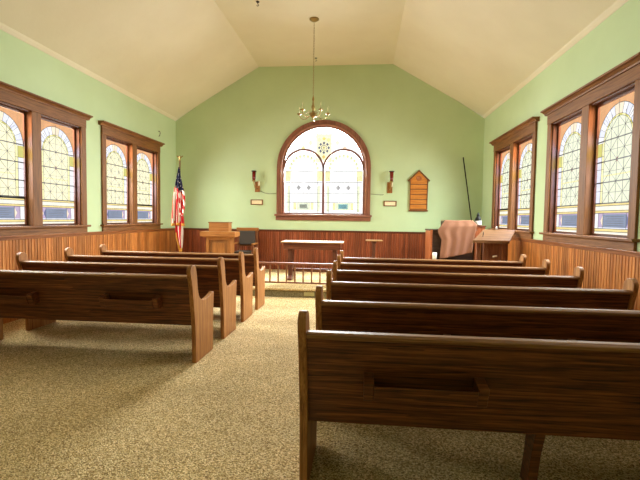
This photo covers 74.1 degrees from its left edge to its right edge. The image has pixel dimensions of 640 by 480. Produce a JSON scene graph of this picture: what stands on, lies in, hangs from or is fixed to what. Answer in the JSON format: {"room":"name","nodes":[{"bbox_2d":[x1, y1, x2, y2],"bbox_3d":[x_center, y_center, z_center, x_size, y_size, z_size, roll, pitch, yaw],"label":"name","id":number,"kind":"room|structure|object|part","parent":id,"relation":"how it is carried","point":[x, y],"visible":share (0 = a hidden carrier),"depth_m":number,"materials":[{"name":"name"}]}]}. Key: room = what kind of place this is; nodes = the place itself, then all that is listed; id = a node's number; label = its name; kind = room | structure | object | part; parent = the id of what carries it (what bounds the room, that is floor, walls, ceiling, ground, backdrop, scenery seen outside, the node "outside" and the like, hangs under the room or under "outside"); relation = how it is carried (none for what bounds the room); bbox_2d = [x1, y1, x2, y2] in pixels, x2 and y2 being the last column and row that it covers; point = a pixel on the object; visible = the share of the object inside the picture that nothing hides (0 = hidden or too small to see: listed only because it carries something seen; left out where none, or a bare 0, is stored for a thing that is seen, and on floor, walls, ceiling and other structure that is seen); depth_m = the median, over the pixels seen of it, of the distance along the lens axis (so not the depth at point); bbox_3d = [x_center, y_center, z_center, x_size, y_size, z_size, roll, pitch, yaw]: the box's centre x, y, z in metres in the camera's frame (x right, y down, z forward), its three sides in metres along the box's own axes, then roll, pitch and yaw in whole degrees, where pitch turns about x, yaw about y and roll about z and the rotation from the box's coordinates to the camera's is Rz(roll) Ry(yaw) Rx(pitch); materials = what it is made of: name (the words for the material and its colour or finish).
{"room":"church","nodes":[
{"label":"church","id":0,"kind":"room"},
{"bbox_2d":[0,22,176,323],"bbox_3d":[-4.337,-0.878,3.990,0.135,4.126,13.560,1,3,6],"label":"wall","id":1,"kind":"structure","parent":0,"point":[26,64],"depth_m":7.33,"materials":[{"name":"green paint"}]},
{"bbox_2d":[0,81,92,235],"bbox_3d":[-4.089,-1.066,6.114,0.205,1.972,2.340,1,3,6],"label":"window","id":2,"kind":"structure","parent":1,"relation":"in","point":[31,113],"depth_m":6.14,"materials":[{"name":"brown wood"}]},
{"bbox_3d":[-4.239,-0.984,5.606,0.001,1.551,0.816,1,3,6],"label":"glass pane","id":3,"kind":"part","parent":2,"relation":"part of","materials":[{"name":"multicoloured glass"}]},
{"bbox_3d":[-4.231,-0.984,5.605,0.023,1.607,0.872,1,3,6],"label":"sash","id":4,"kind":"part","parent":2,"relation":"part of","materials":[{"name":"multicoloured glass"}]},
{"bbox_3d":[-4.121,-0.190,6.160,0.165,0.032,2.280,1,3,6],"label":"sill","id":5,"kind":"part","parent":2,"relation":"part of","materials":[{"name":"brown wood"}]},
{"bbox_3d":[-4.132,-1.018,6.121,0.120,1.625,2.200,1,3,6],"label":"casing","id":6,"kind":"part","parent":2,"relation":"part of","materials":[{"name":"brown wood"}]},
{"bbox_3d":[-4.135,-1.036,6.647,0.001,1.551,0.816,1,3,6],"label":"glass pane","id":7,"kind":"part","parent":2,"relation":"part of","materials":[{"name":"multicoloured glass"}]},
{"bbox_3d":[-4.127,-1.036,6.646,0.023,1.607,0.872,1,3,6],"label":"sash","id":8,"kind":"part","parent":2,"relation":"part of","materials":[{"name":"multicoloured glass"}]},
{"bbox_3d":[-4.310,0.054,4.033,0.035,0.060,13.560,1,3,6],"label":"chair rail","id":9,"kind":"part","parent":1,"relation":"part of","materials":[{"name":"brown wood"}]},
{"bbox_2d":[98,120,164,230],"bbox_3d":[-3.827,-1.196,8.743,0.205,1.972,2.340,1,3,6],"label":"window","id":10,"kind":"structure","parent":1,"relation":"in","point":[128,141],"depth_m":8.65,"materials":[{"name":"brown wood"}]},
{"bbox_3d":[-3.978,-1.115,8.235,0.001,1.551,0.816,1,3,6],"label":"glass pane","id":11,"kind":"part","parent":10,"relation":"part of","materials":[{"name":"multicoloured glass"}]},
{"bbox_3d":[-3.969,-1.114,8.234,0.023,1.607,0.872,1,3,6],"label":"sash","id":12,"kind":"part","parent":10,"relation":"part of","materials":[{"name":"multicoloured glass"}]},
{"bbox_3d":[-3.860,-0.320,8.789,0.165,0.032,2.280,1,3,6],"label":"sill","id":13,"kind":"part","parent":10,"relation":"part of","materials":[{"name":"brown wood"}]},
{"bbox_3d":[-3.874,-1.166,9.276,0.001,1.551,0.816,1,3,6],"label":"glass pane","id":14,"kind":"part","parent":10,"relation":"part of","materials":[{"name":"multicoloured glass"}]},
{"bbox_3d":[-3.866,-1.166,9.275,0.023,1.607,0.872,1,3,6],"label":"sash","id":15,"kind":"part","parent":10,"relation":"part of","materials":[{"name":"multicoloured glass"}]},
{"bbox_2d":[0,0,616,120],"bbox_3d":[-0.548,-3.289,3.494,7.680,1.452,13.740,1,3,6],"label":"ceiling","id":16,"kind":"structure","parent":0,"point":[174,56],"depth_m":7.54,"materials":[{"name":"beige paint"}]},
{"bbox_2d":[297,17,329,120],"bbox_3d":[-0.116,-3.160,7.905,0.636,1.845,0.607,1,3,6],"label":"chandelier","id":17,"kind":"object","parent":16,"relation":"hanging from","point":[312,114],"visible":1,"depth_m":7.87,"materials":[{"name":"gold metal"}]},
{"bbox_3d":[-0.116,-3.361,7.868,0.018,1.341,0.018,-2,4,-39],"label":"chain","id":18,"kind":"part","parent":17,"relation":"part of","materials":[{"name":"gold metal"}]},
{"bbox_2d":[0,295,639,479],"bbox_3d":[-0.613,1.314,3.728,7.680,0.120,13.740,1,3,6],"label":"floor","id":19,"kind":"structure","parent":0,"point":[80,400],"depth_m":2.94,"materials":[{"name":"carpet"}]},
{"bbox_2d":[0,265,213,362],"bbox_3d":[-2.465,0.696,4.472,2.544,0.986,0.654,1,3,6],"label":"pew","id":20,"kind":"object","parent":19,"relation":"on","point":[45,295],"visible":1,"depth_m":4.21,"materials":[{"name":"brown wood"}]},
{"bbox_3d":[-3.709,0.672,4.603,0.043,0.986,0.638,1,3,6],"label":"panel","id":21,"kind":"part","parent":20,"relation":"part of","materials":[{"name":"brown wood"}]},
{"bbox_3d":[-2.487,0.331,4.185,2.458,0.031,0.087,1,3,6],"label":"rail","id":22,"kind":"part","parent":20,"relation":"part of","materials":[{"name":"brown wood"}]},
{"bbox_3d":[-2.484,0.581,4.264,2.458,0.492,0.148,1,3,6],"label":"backrest","id":23,"kind":"part","parent":20,"relation":"part of","materials":[{"name":"brown wood"}]},
{"bbox_3d":[-1.220,0.719,4.358,0.043,0.986,0.638,1,3,6],"label":"panel","id":24,"kind":"part","parent":20,"relation":"part of","materials":[{"name":"brown wood"}]},
{"bbox_2d":[16,252,236,338],"bbox_3d":[-2.381,0.654,5.320,2.544,0.986,0.654,1,3,6],"label":"pew","id":25,"kind":"object","parent":19,"relation":"on","point":[209,277],"visible":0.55,"depth_m":5.04,"materials":[{"name":"brown wood"}]},
{"bbox_3d":[-3.624,0.630,5.450,0.043,0.986,0.638,1,3,6],"label":"panel","id":26,"kind":"part","parent":25,"relation":"part of","materials":[{"name":"brown wood"}]},
{"bbox_3d":[-2.402,0.289,5.033,2.458,0.031,0.087,1,3,6],"label":"rail","id":27,"kind":"part","parent":25,"relation":"part of","materials":[{"name":"brown wood"}]},
{"bbox_3d":[-2.399,0.539,5.112,2.458,0.492,0.148,1,3,6],"label":"backrest","id":28,"kind":"part","parent":25,"relation":"part of","materials":[{"name":"brown wood"}]},
{"bbox_3d":[-1.136,0.677,5.205,0.043,0.986,0.638,1,3,6],"label":"panel","id":29,"kind":"part","parent":25,"relation":"part of","materials":[{"name":"brown wood"}]},
{"bbox_2d":[64,248,252,321],"bbox_3d":[-2.299,0.613,6.150,2.544,0.986,0.654,1,3,6],"label":"pew","id":30,"kind":"object","parent":19,"relation":"on","point":[234,268],"visible":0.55,"depth_m":5.86,"materials":[{"name":"brown wood"}]},
{"bbox_3d":[-3.542,0.589,6.280,0.043,0.986,0.638,1,3,6],"label":"panel","id":31,"kind":"part","parent":30,"relation":"part of","materials":[{"name":"brown wood"}]},
{"bbox_3d":[-2.320,0.248,5.863,2.458,0.031,0.087,1,3,6],"label":"rail","id":32,"kind":"part","parent":30,"relation":"part of","materials":[{"name":"brown wood"}]},
{"bbox_3d":[-2.317,0.498,5.941,2.458,0.492,0.148,1,3,6],"label":"backrest","id":33,"kind":"part","parent":30,"relation":"part of","materials":[{"name":"brown wood"}]},
{"bbox_3d":[-1.054,0.636,6.035,0.043,0.986,0.638,1,3,6],"label":"panel","id":34,"kind":"part","parent":30,"relation":"part of","materials":[{"name":"brown wood"}]},
{"bbox_2d":[99,244,264,309],"bbox_3d":[-2.219,0.573,6.946,2.544,0.986,0.654,1,3,6],"label":"pew","id":35,"kind":"object","parent":19,"relation":"on","point":[251,261],"visible":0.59,"depth_m":6.65,"materials":[{"name":"brown wood"}]},
{"bbox_3d":[-3.463,0.549,7.076,0.043,0.986,0.638,1,3,6],"label":"panel","id":36,"kind":"part","parent":35,"relation":"part of","materials":[{"name":"brown wood"}]},
{"bbox_3d":[-2.241,0.209,6.659,2.458,0.031,0.087,1,3,6],"label":"rail","id":37,"kind":"part","parent":35,"relation":"part of","materials":[{"name":"brown wood"}]},
{"bbox_3d":[-2.238,0.459,6.737,2.458,0.492,0.148,1,3,6],"label":"backrest","id":38,"kind":"part","parent":35,"relation":"part of","materials":[{"name":"brown wood"}]},
{"bbox_3d":[-0.974,0.597,6.831,0.043,0.986,0.638,1,3,6],"label":"panel","id":39,"kind":"part","parent":35,"relation":"part of","materials":[{"name":"brown wood"}]},
{"bbox_2d":[237,269,326,297],"bbox_3d":[-0.078,0.903,9.083,7.500,0.170,2.770,1,3,6],"label":"platform","id":40,"kind":"object","parent":19,"relation":"on","point":[271,289],"visible":0.09,"depth_m":8.05,"materials":[{"name":"carpet"}]},
{"bbox_2d":[171,156,185,251],"bbox_3d":[-3.166,-0.580,9.593,0.337,2.655,0.300,1,3,6],"label":"flag","id":41,"kind":"object","parent":40,"relation":"on","point":[178,207],"visible":0.98,"depth_m":9.51,"materials":[{"name":"multicoloured fabric"}]},
{"bbox_2d":[200,222,239,252],"bbox_3d":[-2.258,0.176,9.605,0.790,1.168,0.410,1,3,6],"label":"pulpit","id":42,"kind":"object","parent":40,"relation":"on","point":[220,236],"visible":0.59,"depth_m":9.47,"materials":[{"name":"brown wood"}]},
{"bbox_3d":[-2.272,0.311,9.492,0.420,0.630,0.012,1,3,6],"label":"panel","id":43,"kind":"part","parent":42,"relation":"part of","materials":[{"name":"brown wood"}]},
{"bbox_2d":[234,227,258,253],"bbox_3d":[-1.794,0.224,10.148,0.560,1.030,0.555,1,3,6],"label":"chair","id":44,"kind":"object","parent":40,"relation":"on","point":[248,236],"visible":0.59,"depth_m":10.31,"materials":[{"name":"brown wood"}]},
{"bbox_2d":[234,250,250,253],"bbox_3d":[-1.797,0.286,10.123,0.440,0.050,0.420,1,3,6],"label":"seat cushion","id":45,"kind":"object","parent":44,"relation":"on","point":[244,251],"depth_m":9.94,"materials":[{"name":"grey fabric"}]},
{"bbox_2d":[239,231,254,244],"bbox_3d":[-1.769,-0.058,10.343,0.390,0.335,0.075,1,3,6],"label":"cushion","id":46,"kind":"object","parent":44,"relation":"on","point":[246,237],"depth_m":10.31,"materials":[{"name":"grey fabric"}]},
{"bbox_2d":[259,262,332,283],"bbox_3d":[-0.390,0.649,7.899,2.800,0.450,0.090,1,3,6],"label":"altar rail","id":47,"kind":"object","parent":40,"relation":"on","point":[261,263],"visible":0.41,"depth_m":7.88,"materials":[{"name":"brown wood"}]},
{"bbox_3d":[-0.392,0.798,7.906,2.800,0.028,0.044,1,3,6],"label":"rail","id":48,"kind":"part","parent":47,"relation":"part of","materials":[{"name":"brown wood"}]},
{"bbox_3d":[-0.387,0.442,7.888,2.800,0.035,0.090,1,3,6],"label":"handrail","id":49,"kind":"part","parent":47,"relation":"part of","materials":[{"name":"brown wood"}]},
{"bbox_2d":[304,292,313,295],"bbox_3d":[-0.198,0.986,7.727,0.190,0.070,0.016,1,3,6],"label":"floor vent","id":50,"kind":"object","parent":40,"relation":"attached to","point":[305,293],"visible":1,"depth_m":7.72,"materials":[{"name":"gold metal"}]},
{"bbox_2d":[281,240,343,280],"bbox_3d":[-0.148,0.427,8.890,1.270,0.800,0.600,1,3,6],"label":"table","id":51,"kind":"object","parent":40,"relation":"on","point":[290,245],"visible":0.77,"depth_m":8.68,"materials":[{"name":"brown wood"}]},
{"bbox_3d":[-0.606,0.463,8.937,0.090,0.570,0.260,1,3,6],"label":"leg","id":52,"kind":"part","parent":51,"relation":"part of","materials":[{"name":"brown wood"}]},
{"bbox_3d":[0.309,0.480,8.847,0.090,0.570,0.260,1,3,6],"label":"leg","id":53,"kind":"part","parent":51,"relation":"part of","materials":[{"name":"brown wood"}]},
{"bbox_2d":[366,240,382,257],"bbox_3d":[1.227,0.401,9.682,0.380,0.801,0.351,1,3,6],"label":"pedestal stand","id":54,"kind":"object","parent":40,"relation":"on","point":[373,241],"visible":0.52,"depth_m":9.66,"materials":[{"name":"brown wood"}]},
{"bbox_3d":[1.230,0.400,9.707,0.120,0.750,0.120,1,3,6],"label":"post","id":55,"kind":"part","parent":54,"relation":"part of","materials":[{"name":"brown wood"}]},
{"bbox_2d":[425,221,477,259],"bbox_3d":[2.761,0.231,8.993,0.960,1.262,0.800,1,3,6],"label":"piano","id":56,"kind":"object","parent":40,"relation":"on","point":[432,238],"visible":0.35,"depth_m":8.77,"materials":[{"name":"brown wood"}]},
{"bbox_3d":[2.318,0.314,9.082,0.045,1.075,0.680,1,3,6],"label":"panel","id":57,"kind":"part","parent":56,"relation":"part of","materials":[{"name":"brown wood"}]},
{"bbox_2d":[432,252,436,258],"bbox_3d":[2.348,0.336,8.698,0.088,0.160,0.088,1,3,6],"label":"cup","id":58,"kind":"object","parent":56,"relation":"on","point":[434,254],"visible":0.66,"depth_m":8.67,"materials":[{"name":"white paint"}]},
{"bbox_2d":[438,220,476,258],"bbox_3d":[2.819,-0.019,8.880,0.777,0.794,0.590,1,3,6],"label":"cloth cover","id":59,"kind":"object","parent":56,"relation":"on","point":[456,236],"visible":1,"depth_m":8.64,"materials":[{"name":"fabric"}]},
{"bbox_3d":[3.208,0.331,8.994,0.045,1.075,0.680,1,3,6],"label":"panel","id":60,"kind":"part","parent":56,"relation":"part of","materials":[{"name":"brown wood"}]},
{"bbox_2d":[463,157,471,219],"bbox_3d":[3.513,-0.553,9.876,0.486,2.764,0.026,4,4,43],"label":"pole","id":61,"kind":"object","parent":40,"relation":"on","point":[463,157],"visible":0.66,"depth_m":9.91,"materials":[{"name":"black metal"}]},
{"bbox_2d":[476,226,485,259],"bbox_3d":[3.352,0.286,8.937,0.200,1.175,0.200,1,3,6],"label":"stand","id":62,"kind":"object","parent":40,"relation":"on","point":[480,229],"visible":0.12,"depth_m":8.83,"materials":[{"name":"brown wood"}]},
{"bbox_2d":[475,212,480,225],"bbox_3d":[3.337,-0.443,8.953,0.132,0.278,0.132,1,3,6],"label":"bottle","id":63,"kind":"object","parent":62,"relation":"on","point":[478,218],"visible":0.86,"depth_m":8.91,"materials":[{"name":"black paint"}]},
{"bbox_2d":[472,229,514,260],"bbox_3d":[3.067,0.381,7.490,0.876,1.123,0.482,1,3,6],"label":"desk","id":64,"kind":"object","parent":40,"relation":"on","point":[495,242],"visible":0.52,"depth_m":7.45,"materials":[{"name":"brown wood"}]},
{"bbox_3d":[2.780,0.454,7.494,0.060,0.970,0.060,1,3,6],"label":"leg","id":65,"kind":"part","parent":64,"relation":"part of","materials":[{"name":"brown wood"}]},
{"bbox_3d":[2.899,0.456,7.482,0.060,0.970,0.060,1,3,6],"label":"leg","id":66,"kind":"part","parent":64,"relation":"part of","materials":[{"name":"brown wood"}]},
{"bbox_3d":[3.197,0.462,7.452,0.060,0.970,0.060,1,3,6],"label":"leg","id":67,"kind":"part","parent":64,"relation":"part of","materials":[{"name":"brown wood"}]},
{"bbox_3d":[3.338,0.409,7.647,0.060,1.060,0.060,1,3,6],"label":"leg","id":68,"kind":"part","parent":64,"relation":"part of","materials":[{"name":"brown wood"}]},
{"bbox_2d":[340,250,526,266],"bbox_3d":[1.607,0.657,6.352,2.592,0.986,0.654,1,3,6],"label":"pew","id":69,"kind":"object","parent":19,"relation":"on","point":[522,262],"visible":0.27,"depth_m":6.04,"materials":[{"name":"brown wood"}]},
{"bbox_3d":[0.340,0.633,6.485,0.043,0.986,0.638,1,3,6],"label":"panel","id":70,"kind":"part","parent":69,"relation":"part of","materials":[{"name":"brown wood"}]},
{"bbox_3d":[1.589,0.543,6.144,2.506,0.492,0.148,1,3,6],"label":"backrest","id":71,"kind":"part","parent":69,"relation":"part of","materials":[{"name":"brown wood"}]},
{"bbox_3d":[1.586,0.293,6.066,2.506,0.031,0.087,1,3,6],"label":"rail","id":72,"kind":"part","parent":69,"relation":"part of","materials":[{"name":"brown wood"}]},
{"bbox_3d":[2.876,0.681,6.235,0.043,0.986,0.638,1,3,6],"label":"panel","id":73,"kind":"part","parent":69,"relation":"part of","materials":[{"name":"brown wood"}]},
{"bbox_2d":[337,255,549,274],"bbox_3d":[1.533,0.694,5.607,2.592,0.986,0.654,1,3,6],"label":"pew","id":74,"kind":"object","parent":19,"relation":"on","point":[544,270],"visible":0.25,"depth_m":5.30,"materials":[{"name":"brown wood"}]},
{"bbox_3d":[0.266,0.670,5.740,0.043,0.986,0.638,1,3,6],"label":"panel","id":75,"kind":"part","parent":74,"relation":"part of","materials":[{"name":"brown wood"}]},
{"bbox_3d":[1.514,0.580,5.399,2.506,0.492,0.148,1,3,6],"label":"backrest","id":76,"kind":"part","parent":74,"relation":"part of","materials":[{"name":"brown wood"}]},
{"bbox_3d":[1.512,0.330,5.320,2.506,0.031,0.087,1,3,6],"label":"rail","id":77,"kind":"part","parent":74,"relation":"part of","materials":[{"name":"brown wood"}]},
{"bbox_3d":[2.802,0.718,5.490,0.043,0.986,0.638,1,3,6],"label":"panel","id":78,"kind":"part","parent":74,"relation":"part of","materials":[{"name":"brown wood"}]},
{"bbox_2d":[333,261,583,287],"bbox_3d":[1.454,0.734,4.817,2.592,0.986,0.654,1,3,6],"label":"pew","id":79,"kind":"object","parent":19,"relation":"on","point":[551,281],"visible":0.34,"depth_m":4.52,"materials":[{"name":"brown wood"}]},
{"bbox_3d":[0.187,0.709,4.950,0.043,0.986,0.638,1,3,6],"label":"panel","id":80,"kind":"part","parent":79,"relation":"part of","materials":[{"name":"brown wood"}]},
{"bbox_3d":[1.436,0.619,4.608,2.506,0.492,0.148,1,3,6],"label":"backrest","id":81,"kind":"part","parent":79,"relation":"part of","materials":[{"name":"brown wood"}]},
{"bbox_3d":[1.433,0.369,4.530,2.506,0.031,0.087,1,3,6],"label":"rail","id":82,"kind":"part","parent":79,"relation":"part of","materials":[{"name":"brown wood"}]},
{"bbox_3d":[2.723,0.757,4.700,0.043,0.986,0.638,1,3,6],"label":"panel","id":83,"kind":"part","parent":79,"relation":"part of","materials":[{"name":"brown wood"}]},
{"bbox_2d":[297,310,639,479],"bbox_3d":[1.203,0.859,2.286,2.592,0.986,0.654,1,3,6],"label":"pew","id":84,"kind":"object","parent":19,"relation":"on","point":[535,388],"visible":1,"depth_m":2.09,"materials":[{"name":"brown wood"}]},
{"bbox_3d":[-0.065,0.834,2.419,0.043,0.986,0.638,1,3,6],"label":"panel","id":85,"kind":"part","parent":84,"relation":"part of","materials":[{"name":"brown wood"}]},
{"bbox_3d":[1.181,0.494,2.000,2.506,0.031,0.087,1,3,6],"label":"rail","id":86,"kind":"part","parent":84,"relation":"part of","materials":[{"name":"brown wood"}]},
{"bbox_3d":[1.184,0.744,2.078,2.506,0.492,0.148,1,3,6],"label":"backrest","id":87,"kind":"part","parent":84,"relation":"part of","materials":[{"name":"brown wood"}]},
{"bbox_2d":[315,286,639,342],"bbox_3d":[1.282,0.820,3.078,2.592,0.986,0.654,1,3,6],"label":"pew","id":88,"kind":"object","parent":19,"relation":"on","point":[576,324],"visible":0.43,"depth_m":2.83,"materials":[{"name":"brown wood"}]},
{"bbox_3d":[0.014,0.795,3.211,0.043,0.986,0.638,1,3,6],"label":"panel","id":89,"kind":"part","parent":88,"relation":"part of","materials":[{"name":"brown wood"}]},
{"bbox_3d":[1.260,0.455,2.792,2.506,0.031,0.087,1,3,6],"label":"rail","id":90,"kind":"part","parent":88,"relation":"part of","materials":[{"name":"brown wood"}]},
{"bbox_3d":[1.263,0.705,2.870,2.506,0.492,0.148,1,3,6],"label":"backrest","id":91,"kind":"part","parent":88,"relation":"part of","materials":[{"name":"brown wood"}]},
{"bbox_2d":[326,270,638,309],"bbox_3d":[1.369,0.776,3.957,2.592,0.986,0.654,1,3,6],"label":"pew","id":92,"kind":"object","parent":19,"relation":"on","point":[615,299],"visible":0.34,"depth_m":3.67,"materials":[{"name":"brown wood"}]},
{"bbox_3d":[0.102,0.751,4.090,0.043,0.986,0.638,1,3,6],"label":"panel","id":93,"kind":"part","parent":92,"relation":"part of","materials":[{"name":"brown wood"}]},
{"bbox_3d":[1.351,0.661,3.749,2.506,0.492,0.148,1,3,6],"label":"backrest","id":94,"kind":"part","parent":92,"relation":"part of","materials":[{"name":"brown wood"}]},
{"bbox_3d":[1.347,0.411,3.670,2.506,0.031,0.087,1,3,6],"label":"rail","id":95,"kind":"part","parent":92,"relation":"part of","materials":[{"name":"brown wood"}]},
{"bbox_3d":[2.638,0.800,3.840,0.043,0.986,0.638,1,3,6],"label":"panel","id":96,"kind":"part","parent":92,"relation":"part of","materials":[{"name":"brown wood"}]},
{"bbox_2d":[176,64,484,269],"bbox_3d":[0.097,-1.640,10.361,7.680,5.325,0.125,1,3,6],"label":"wall","id":97,"kind":"structure","parent":0,"point":[406,125],"depth_m":10.28,"materials":[{"name":"green paint"}]},
{"bbox_2d":[251,170,259,191],"bbox_3d":[-1.586,-1.443,10.426,0.138,0.518,0.238,3,4,39],"label":"candle sconce","id":98,"kind":"object","parent":97,"relation":"attached to","point":[257,183],"visible":1,"depth_m":10.42,"materials":[{"name":"brown wood"}]},
{"bbox_3d":[-1.549,-1.317,10.501,0.124,0.260,0.022,1,3,6],"label":"plate","id":99,"kind":"part","parent":98,"relation":"part of","materials":[{"name":"brown wood"}]},
{"bbox_2d":[250,199,262,204],"bbox_3d":[-1.569,-0.938,10.521,0.310,0.130,0.025,1,3,6],"label":"plaque","id":100,"kind":"object","parent":97,"relation":"attached to","point":[253,202],"visible":1,"depth_m":10.52,"materials":[{"name":"beige wood"}]},
{"bbox_3d":[0.072,-0.212,10.388,7.500,0.050,0.035,1,3,6],"label":"chair rail","id":101,"kind":"part","parent":97,"relation":"part of","materials":[{"name":"brown wood"}]},
{"bbox_2d":[274,120,371,220],"bbox_3d":[0.085,-1.687,10.337,2.380,2.430,0.190,1,3,6],"label":"window","id":102,"kind":"structure","parent":97,"relation":"in","point":[282,160],"depth_m":10.32,"materials":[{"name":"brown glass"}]},
{"bbox_3d":[0.069,-0.548,10.395,2.380,0.150,0.190,1,3,6],"label":"sill","id":103,"kind":"part","parent":102,"relation":"part of","materials":[{"name":"brown wood"}]},
{"bbox_3d":[0.088,-1.675,10.366,1.936,2.103,0.012,1,3,6],"label":"glass pane","id":104,"kind":"part","parent":102,"relation":"part of","materials":[{"name":"multicoloured glass"}]},
{"bbox_2d":[383,201,396,205],"bbox_3d":[1.685,-0.876,10.200,0.310,0.130,0.025,1,3,6],"label":"plaque","id":105,"kind":"object","parent":97,"relation":"attached to","point":[386,203],"visible":1,"depth_m":10.20,"materials":[{"name":"beige wood"}]},
{"bbox_2d":[387,171,394,192],"bbox_3d":[1.690,-1.380,10.096,0.130,0.518,0.211,0,3,-7],"label":"candle sconce","id":106,"kind":"object","parent":97,"relation":"attached to","point":[390,183],"visible":1,"depth_m":10.11,"materials":[{"name":"brown wood"}]},
{"bbox_3d":[1.675,-1.256,10.184,0.124,0.260,0.022,1,3,6],"label":"plate","id":107,"kind":"part","parent":106,"relation":"part of","materials":[{"name":"brown wood"}]},
{"bbox_2d":[408,170,429,211],"bbox_3d":[2.351,-1.175,10.104,0.524,0.985,0.055,1,3,6],"label":"hymn board","id":108,"kind":"object","parent":97,"relation":"attached to","point":[418,201],"visible":1,"depth_m":10.10,"materials":[{"name":"brown wood"}]},
{"bbox_2d":[480,0,639,309],"bbox_3d":[3.171,-0.735,3.250,0.135,4.126,13.560,1,3,6],"label":"wall","id":109,"kind":"structure","parent":0,"point":[613,37],"depth_m":5.87,"materials":[{"name":"green paint"}]},
{"bbox_2d":[489,116,539,238],"bbox_3d":[3.610,-1.054,8.010,0.205,1.972,2.340,1,3,6],"label":"window","id":110,"kind":"structure","parent":109,"relation":"in","point":[514,141],"depth_m":7.91,"materials":[{"name":"brown wood"}]},
{"bbox_3d":[3.751,-1.020,8.525,0.023,1.607,0.872,1,3,6],"label":"sash","id":111,"kind":"part","parent":110,"relation":"part of","materials":[{"name":"brown wood"}]},
{"bbox_3d":[3.759,-1.020,8.524,0.001,1.551,0.816,1,3,6],"label":"glass pane","id":112,"kind":"part","parent":110,"relation":"part of","materials":[{"name":"multicoloured glass"}]},
{"bbox_3d":[3.618,-0.178,8.053,0.165,0.032,2.280,1,3,6],"label":"sill","id":113,"kind":"part","parent":110,"relation":"part of","materials":[{"name":"brown wood"}]},
{"bbox_3d":[3.647,-0.969,7.484,0.023,1.607,0.872,1,3,6],"label":"sash","id":114,"kind":"part","parent":110,"relation":"part of","materials":[{"name":"multicoloured glass"}]},
{"bbox_3d":[3.656,-0.969,7.483,0.001,1.551,0.816,1,3,6],"label":"glass pane","id":115,"kind":"part","parent":110,"relation":"part of","materials":[{"name":"multicoloured glass"}]},
{"bbox_3d":[3.118,0.196,3.302,0.035,0.060,13.560,1,3,6],"label":"chair rail","id":116,"kind":"part","parent":109,"relation":"part of","materials":[{"name":"brown wood"}]},
{"bbox_2d":[539,52,639,250],"bbox_3d":[3.349,-0.924,5.381,0.205,1.972,2.340,1,3,6],"label":"window","id":117,"kind":"structure","parent":109,"relation":"in","point":[589,105],"depth_m":5.27,"materials":[{"name":"brown wood"}]},
{"bbox_3d":[3.490,-0.890,5.896,0.023,1.607,0.872,1,3,6],"label":"sash","id":118,"kind":"part","parent":117,"relation":"part of","materials":[{"name":"brown wood"}]},
{"bbox_3d":[3.498,-0.890,5.895,0.001,1.551,0.816,1,3,6],"label":"glass pane","id":119,"kind":"part","parent":117,"relation":"part of","materials":[{"name":"multicoloured glass"}]},
{"bbox_3d":[3.357,-0.048,5.424,0.165,0.032,2.280,1,3,6],"label":"sill","id":120,"kind":"part","parent":117,"relation":"part of","materials":[{"name":"brown wood"}]},
{"bbox_3d":[3.386,-0.839,4.855,0.023,1.607,0.872,1,3,6],"label":"sash","id":121,"kind":"part","parent":117,"relation":"part of","materials":[{"name":"brown wood"}]},
{"bbox_3d":[3.394,-0.839,4.854,0.001,1.551,0.816,1,3,6],"label":"glass pane","id":122,"kind":"part","parent":117,"relation":"part of","materials":[{"name":"multicoloured glass"}]}
]}

